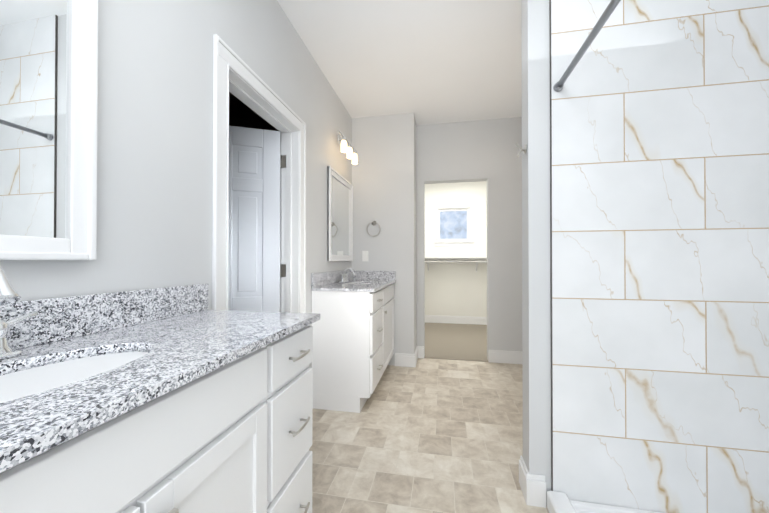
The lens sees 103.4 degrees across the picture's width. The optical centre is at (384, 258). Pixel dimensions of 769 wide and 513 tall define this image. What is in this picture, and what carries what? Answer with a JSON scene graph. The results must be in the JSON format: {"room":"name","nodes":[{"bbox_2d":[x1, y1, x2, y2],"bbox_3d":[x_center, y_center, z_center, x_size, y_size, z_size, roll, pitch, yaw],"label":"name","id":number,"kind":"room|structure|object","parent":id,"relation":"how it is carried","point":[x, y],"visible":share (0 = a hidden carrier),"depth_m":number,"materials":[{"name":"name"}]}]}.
{"room":"bathroom","nodes":[
{"label":"bathroom","id":0,"kind":"room"},
{"bbox_2d":[0,0,351,367],"bbox_3d":[-0.799,-0.222,1.484,0.120,2.750,4.840,0,0,11],"label":"wall","id":1,"kind":"structure","parent":0,"point":[155,155],"depth_m":1.15,"materials":[{"name":"paint"}]},
{"bbox_2d":[0,0,97,259],"bbox_3d":[-0.907,-0.506,0.511,0.030,1.015,0.745,0,0,11],"label":"mirror","id":2,"kind":"object","parent":1,"relation":"attached to","point":[48,115],"visible":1,"depth_m":0.78,"materials":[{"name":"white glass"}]},
{"bbox_2d":[28,283,207,345],"bbox_3d":[-0.886,0.156,0.637,0.020,0.112,1.344,0,0,11],"label":"backsplash","id":3,"kind":"structure","parent":1,"relation":"attached to","point":[69,316],"depth_m":0.91,"materials":[{"name":"grey stone"}]},
{"bbox_2d":[228,126,281,311],"bbox_3d":[-1.076,0.125,2.048,0.723,2.048,0.171,0,0,-16],"label":"door","id":4,"kind":"structure","parent":1,"relation":"in","point":[254,264],"depth_m":2.09,"materials":[{"name":"paint"}]},
{"bbox_2d":[212,34,305,312],"bbox_3d":[-0.740,0.079,1.801,0.162,2.153,0.906,0,0,11],"label":"door frame","id":5,"kind":"structure","parent":1,"relation":"attached to","point":[236,75],"depth_m":1.78,"materials":[{"name":"paint"}]},
{"bbox_2d":[327,166,352,260],"bbox_3d":[-0.427,-0.396,3.016,0.030,0.840,0.699,0,0,11],"label":"mirror","id":6,"kind":"object","parent":1,"relation":"attached to","point":[339,217],"visible":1,"depth_m":2.97,"materials":[{"name":"silver glass"}]},
{"bbox_2d":[337,130,357,164],"bbox_3d":[-0.379,-1.092,2.967,0.146,0.220,0.440,0,0,11],"label":"sconce","id":7,"kind":"object","parent":1,"relation":"attached to","point":[342,142],"visible":1,"depth_m":2.93,"materials":[{"name":"white glass"}]},
{"bbox_2d":[229,0,521,132],"bbox_3d":[-1.083,-1.647,1.486,5.724,0.100,4.960,0,0,11],"label":"ceiling","id":8,"kind":"structure","parent":0,"point":[426,62],"depth_m":2.39,"materials":[{"name":"paint"}]},
{"bbox_2d":[352,113,416,365],"bbox_3d":[0.006,-0.208,3.508,0.700,2.750,0.320,0,0,11],"label":"wall","id":9,"kind":"structure","parent":0,"point":[384,176],"depth_m":3.34,"materials":[{"name":"paint"}]},
{"bbox_2d":[362,251,367,260],"bbox_3d":[-0.213,-0.030,3.381,0.070,0.116,0.008,0,0,11],"label":"switch plate","id":10,"kind":"object","parent":9,"relation":"attached to","point":[364,255],"visible":1,"depth_m":3.38,"materials":[{"name":"white plastic"}]},
{"bbox_2d":[366,221,379,235],"bbox_3d":[-0.118,-0.332,3.345,0.160,0.176,0.048,0,0,11],"label":"towel ring","id":11,"kind":"object","parent":9,"relation":"attached to","point":[374,223],"visible":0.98,"depth_m":3.33,"materials":[{"name":"silver metal"}]},
{"bbox_2d":[309,358,548,512],"bbox_3d":[0.418,1.201,1.119,2.644,0.100,4.840,0,0,11],"label":"floor","id":12,"kind":"structure","parent":0,"point":[427,435],"depth_m":1.88,"materials":[{"name":"tile"}]},
{"bbox_2d":[0,318,319,512],"bbox_3d":[-0.631,0.691,0.585,0.540,0.912,1.320,0,0,11],"label":"bathroom vanity","id":13,"kind":"object","parent":12,"relation":"on","point":[178,399],"depth_m":0.63,"materials":[{"name":"paint"}]},
{"bbox_2d":[0,310,319,457],"bbox_3d":[-0.638,0.223,0.589,0.525,0.023,1.344,0,0,11],"label":"countertop","id":14,"kind":"structure","parent":13,"relation":"on","point":[200,339],"depth_m":0.62,"materials":[{"name":"grey stone"}]},
{"bbox_2d":[0,266,39,361],"bbox_3d":[-0.780,0.104,0.587,0.170,0.215,0.228,0,0,11],"label":"faucet","id":15,"kind":"object","parent":14,"relation":"on","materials":[{"name":"silver metal"}]},
{"bbox_2d":[0,342,171,401],"bbox_3d":[-0.655,0.304,0.562,0.302,0.162,0.490,0,0,11],"label":"sink","id":16,"kind":"object","parent":14,"relation":"in","point":[19,379],"depth_m":0.66,"materials":[{"name":"white ceramic"}]},
{"bbox_2d":[311,267,395,412],"bbox_3d":[-0.213,0.623,2.829,0.516,1.080,1.079,0,0,11],"label":"bathroom vanity","id":17,"kind":"object","parent":12,"relation":"on","point":[353,339],"visible":1,"depth_m":2.33,"materials":[{"name":"paint"}]},
{"bbox_2d":[311,270,395,291],"bbox_3d":[-0.220,0.183,2.834,0.502,0.135,1.079,0,0,11],"label":"countertop","id":18,"kind":"structure","parent":17,"relation":"on","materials":[{"name":"stone"}]},
{"bbox_2d":[339,267,355,282],"bbox_3d":[-0.342,0.156,2.931,0.149,0.145,0.228,0,0,11],"label":"faucet","id":19,"kind":"object","parent":18,"relation":"on","point":[343,278],"depth_m":2.93,"materials":[{"name":"silver metal"}]},
{"bbox_2d":[547,491,663,512],"bbox_3d":[1.054,1.105,0.555,0.919,0.085,1.566,0,0,11],"label":"shower pan","id":20,"kind":"object","parent":12,"relation":"on","point":[559,502],"visible":0.98,"depth_m":1.34,"materials":[{"name":"white plastic"}]},
{"bbox_2d":[425,181,486,316],"bbox_3d":[1.273,-0.194,5.608,2.340,2.750,0.120,0,0,11],"label":"wall","id":21,"kind":"structure","parent":0,"point":[453,289],"depth_m":5.53,"materials":[{"name":"paint"}]},
{"bbox_2d":[433,204,473,245],"bbox_3d":[1.262,-0.607,5.567,0.725,0.745,0.110,0,0,11],"label":"window frame","id":22,"kind":"structure","parent":21,"relation":"in","point":[438,241],"depth_m":5.55,"materials":[{"name":"paint"}]},
{"bbox_2d":[425,257,486,271],"bbox_3d":[1.234,0.101,5.399,2.096,0.258,0.300,0,0,11],"label":"shelf","id":23,"kind":"object","parent":21,"relation":"attached to","point":[476,260],"visible":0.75,"depth_m":5.42,"materials":[{"name":"paint"}]},
{"bbox_2d":[425,315,486,324],"bbox_3d":[1.260,1.111,5.532,2.100,0.140,0.016,0,0,11],"label":"baseboard","id":24,"kind":"structure","parent":21,"relation":"attached to","point":[428,318],"depth_m":5.52,"materials":[{"name":"paint"}]},
{"bbox_2d":[424,322,487,361],"bbox_3d":[1.078,1.222,4.577,2.340,0.104,2.200,0,0,11],"label":"floor","id":25,"kind":"structure","parent":0,"point":[452,341],"depth_m":4.29,"materials":[{"name":"beige carpet"}]},
{"bbox_2d":[416,117,521,358],"bbox_3d":[0.943,-0.208,3.553,2.524,2.750,0.120,0,0,11],"label":"wall","id":26,"kind":"structure","parent":0,"point":[504,255],"depth_m":3.44,"materials":[{"name":"paint"}]},
{"bbox_2d":[413,346,418,367],"bbox_3d":[0.358,1.096,3.424,0.020,0.140,0.336,0,0,11],"label":"baseboard","id":27,"kind":"structure","parent":26,"relation":"attached to","point":[416,355],"depth_m":3.38,"materials":[{"name":"paint"}]},
{"bbox_2d":[488,350,521,363],"bbox_3d":[1.596,1.096,3.350,0.859,0.140,0.016,0,0,11],"label":"baseboard","id":28,"kind":"structure","parent":26,"relation":"attached to","point":[494,356],"depth_m":3.39,"materials":[{"name":"paint"}]},
{"bbox_2d":[521,0,550,504],"bbox_3d":[1.187,-0.222,1.409,1.000,2.750,0.120,0,0,11],"label":"wall","id":29,"kind":"structure","parent":0,"point":[536,303],"depth_m":1.44,"materials":[{"name":"paint"}]},
{"bbox_2d":[515,142,526,156],"bbox_3d":[0.667,-0.536,1.490,0.049,0.070,0.040,0,0,11],"label":"robe hook","id":30,"kind":"object","parent":29,"relation":"attached to","point":[524,149],"visible":0.98,"depth_m":1.49,"materials":[{"name":"silver metal"}]},
{"bbox_2d":[519,455,545,492],"bbox_3d":[1.173,1.083,1.464,0.982,0.140,0.032,0,0,11],"label":"baseboard","id":31,"kind":"structure","parent":29,"relation":"attached to","point":[533,487],"depth_m":1.42,"materials":[{"name":"paint"}]},
{"bbox_2d":[549,0,552,490],"bbox_3d":[0.779,-0.245,1.421,0.004,2.705,0.011,0,0,11],"label":"trim","id":32,"kind":"structure","parent":29,"relation":"attached to","point":[551,252],"depth_m":1.42,"materials":[{"name":"grey"}]},
{"bbox_2d":[551,0,768,512],"bbox_3d":[1.218,-0.245,1.337,0.891,2.705,0.010,0,0,11],"label":"wall tile","id":33,"kind":"structure","parent":29,"relation":"attached to","point":[660,237],"depth_m":1.33,"materials":[{"name":"stone"}]},
{"bbox_2d":[553,0,620,91],"bbox_3d":[0.660,-0.802,0.643,0.042,0.042,1.564,0,0,11],"label":"shower curtain rod","id":34,"kind":"object","parent":33,"relation":"attached to","point":[597,28],"visible":1,"depth_m":1.11,"materials":[{"name":"grey metal"}]},
{"label":"outside","id":35,"kind":"structure","parent":0,"visible":0},
{"bbox_2d":[440,211,466,238],"bbox_3d":[1.290,-0.623,5.714,1.175,1.200,0.010,0,0,11],"label":"window","id":36,"kind":"structure","parent":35,"point":[453,224],"depth_m":5.71,"materials":[{"name":"clear"}]}
]}

